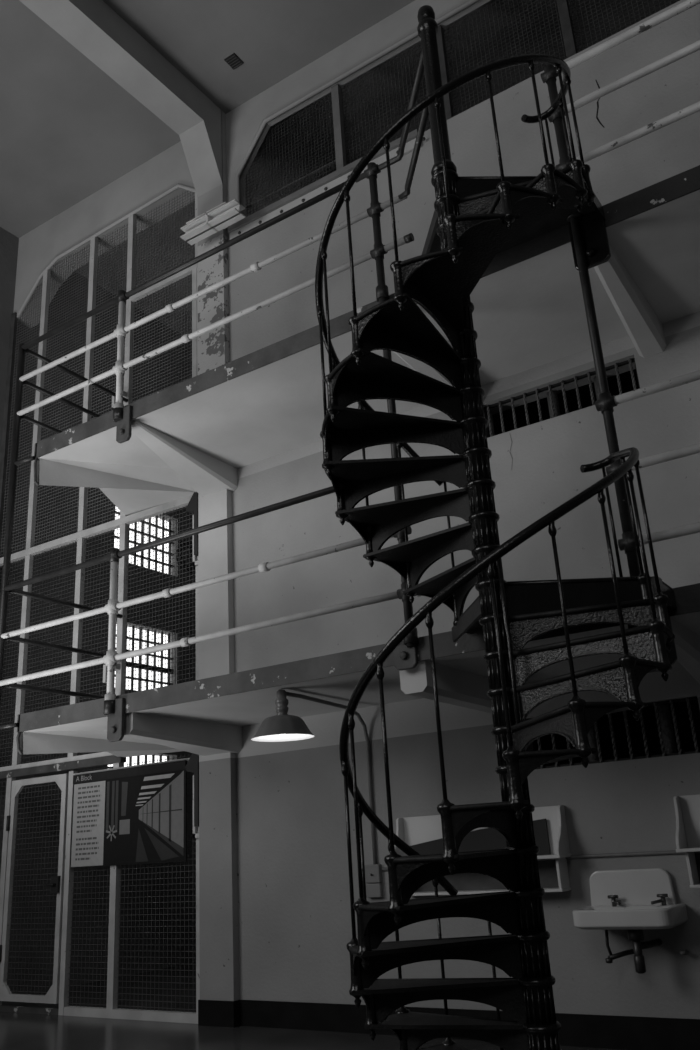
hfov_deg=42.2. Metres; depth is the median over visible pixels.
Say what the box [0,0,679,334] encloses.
ceiling
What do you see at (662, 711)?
window
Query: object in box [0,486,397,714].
walkway railing
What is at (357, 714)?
conduit
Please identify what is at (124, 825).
print
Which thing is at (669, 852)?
conduit
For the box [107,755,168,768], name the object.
window
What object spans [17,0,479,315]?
trim
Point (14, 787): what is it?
door
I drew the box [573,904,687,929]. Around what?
basin
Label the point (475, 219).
spiral staircase
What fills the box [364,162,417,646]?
post
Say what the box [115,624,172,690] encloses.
window
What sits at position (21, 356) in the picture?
post
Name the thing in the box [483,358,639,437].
window
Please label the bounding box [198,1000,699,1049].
baseboard
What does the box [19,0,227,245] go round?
ceiling beam
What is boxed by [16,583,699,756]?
walkway
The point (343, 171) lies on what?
mesh screen
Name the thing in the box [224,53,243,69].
ceiling vent
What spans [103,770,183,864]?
photograph
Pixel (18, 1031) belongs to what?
floor
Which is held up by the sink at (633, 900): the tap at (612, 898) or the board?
the tap at (612, 898)
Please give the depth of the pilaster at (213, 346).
10.20 m
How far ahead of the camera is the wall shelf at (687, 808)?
6.17 m
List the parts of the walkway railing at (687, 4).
rail, rail, rail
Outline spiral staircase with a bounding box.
[315,5,676,1049]
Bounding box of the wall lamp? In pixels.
[251,689,346,741]
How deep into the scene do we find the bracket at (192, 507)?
9.51 m
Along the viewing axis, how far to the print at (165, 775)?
8.95 m
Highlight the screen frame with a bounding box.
[0,227,195,993]
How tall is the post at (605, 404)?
4.000 m
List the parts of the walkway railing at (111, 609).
return rail, return rail, return rail, post, rail, rail, rail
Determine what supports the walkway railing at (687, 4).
on the walkway at (187, 437)
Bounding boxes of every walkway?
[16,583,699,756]
[34,165,699,515]
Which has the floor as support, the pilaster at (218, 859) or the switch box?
the pilaster at (218, 859)
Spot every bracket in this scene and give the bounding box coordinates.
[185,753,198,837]
[186,492,197,565]
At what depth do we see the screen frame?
12.27 m
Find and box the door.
[0,774,68,1014]
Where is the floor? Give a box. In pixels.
[0,962,620,1049]
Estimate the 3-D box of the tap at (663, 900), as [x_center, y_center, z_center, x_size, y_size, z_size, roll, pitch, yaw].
[2.080,2.525,6.109,0.124,0.076,0.058,-3,-20,-3]
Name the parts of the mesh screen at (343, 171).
rod, ledge plate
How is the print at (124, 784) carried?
attached to the information panel
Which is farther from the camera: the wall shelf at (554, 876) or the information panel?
the information panel
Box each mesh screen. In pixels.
[0,191,199,1023]
[228,0,675,239]
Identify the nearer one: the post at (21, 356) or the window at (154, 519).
the post at (21, 356)
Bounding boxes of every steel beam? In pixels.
[180,199,244,244]
[186,202,226,242]
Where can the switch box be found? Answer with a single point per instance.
(373, 873)
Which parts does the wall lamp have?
lamp shade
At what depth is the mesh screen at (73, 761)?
10.38 m
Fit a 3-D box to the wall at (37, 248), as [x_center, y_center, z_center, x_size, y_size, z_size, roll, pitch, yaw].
[-3.158,-3.861,12.050,3.550,1.350,0.300,-15,-23,30]
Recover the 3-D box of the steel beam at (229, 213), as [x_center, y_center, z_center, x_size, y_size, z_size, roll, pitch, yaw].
[-1.540,-3.386,10.168,0.800,0.130,0.180,-15,-23,30]
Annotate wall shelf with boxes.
[394,805,570,895]
[673,794,699,887]
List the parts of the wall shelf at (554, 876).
panel, panel, panel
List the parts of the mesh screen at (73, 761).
sill rail, panel frame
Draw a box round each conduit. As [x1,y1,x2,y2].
[354,711,373,811]
[371,823,376,863]
[382,850,699,870]
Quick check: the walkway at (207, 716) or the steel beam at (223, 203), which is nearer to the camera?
the walkway at (207, 716)
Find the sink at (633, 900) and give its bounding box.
[573,868,687,973]
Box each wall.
[13,141,194,327]
[226,0,489,229]
[228,0,699,1018]
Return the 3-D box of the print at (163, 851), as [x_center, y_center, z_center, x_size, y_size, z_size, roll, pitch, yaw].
[-1.852,3.060,8.720,0.572,0.313,0.001,-15,-23,30]
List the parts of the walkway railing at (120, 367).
return rail, return rail, return rail, post, rail, rail, rail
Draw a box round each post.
[0,343,34,729]
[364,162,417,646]
[540,64,639,576]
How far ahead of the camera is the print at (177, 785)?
8.75 m
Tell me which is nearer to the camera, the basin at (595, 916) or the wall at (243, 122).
the basin at (595, 916)
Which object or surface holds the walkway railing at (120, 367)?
on the walkway at (187, 437)
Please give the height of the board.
0.252 m
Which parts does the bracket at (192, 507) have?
bracket frame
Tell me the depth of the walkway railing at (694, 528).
5.38 m
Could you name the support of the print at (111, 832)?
attached to the information panel
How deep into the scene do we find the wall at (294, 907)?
7.71 m
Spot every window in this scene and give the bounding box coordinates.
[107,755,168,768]
[114,506,173,574]
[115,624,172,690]
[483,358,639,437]
[525,697,699,768]
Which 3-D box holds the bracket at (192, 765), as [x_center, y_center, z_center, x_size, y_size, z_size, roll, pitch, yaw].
[-1.488,2.549,8.629,0.165,0.810,0.056,-15,-23,30]
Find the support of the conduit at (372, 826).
attached to the wall at (294, 907)
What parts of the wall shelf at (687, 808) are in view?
panel, panel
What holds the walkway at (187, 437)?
attached to the wall at (294, 907)
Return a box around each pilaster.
[198,234,229,374]
[198,489,235,761]
[199,758,239,1000]
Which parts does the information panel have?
text panel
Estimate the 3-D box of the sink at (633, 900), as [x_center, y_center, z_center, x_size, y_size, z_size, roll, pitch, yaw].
[1.875,2.653,6.090,0.665,0.625,0.425,-15,-23,30]
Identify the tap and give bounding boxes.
[608,895,620,906]
[651,894,667,905]
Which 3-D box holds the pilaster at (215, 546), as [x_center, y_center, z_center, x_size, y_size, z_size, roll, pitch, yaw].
[-1.273,0.885,9.184,0.390,2.915,0.330,-15,-23,30]
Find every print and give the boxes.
[106,780,127,830]
[106,826,116,840]
[119,819,129,834]
[136,773,174,805]
[136,829,178,861]
[139,771,183,847]
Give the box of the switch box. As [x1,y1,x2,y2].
[365,864,383,897]
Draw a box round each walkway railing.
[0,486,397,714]
[17,52,428,433]
[561,0,699,162]
[614,370,699,544]
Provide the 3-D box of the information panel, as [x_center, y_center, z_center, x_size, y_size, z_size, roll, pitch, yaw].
[-2.228,2.894,9.039,1.600,0.920,0.026,-15,-23,30]
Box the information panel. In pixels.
[70,760,186,867]
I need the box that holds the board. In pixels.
[410,819,550,854]
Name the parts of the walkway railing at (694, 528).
rail, rail, rail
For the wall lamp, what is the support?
attached to the wall at (294, 907)

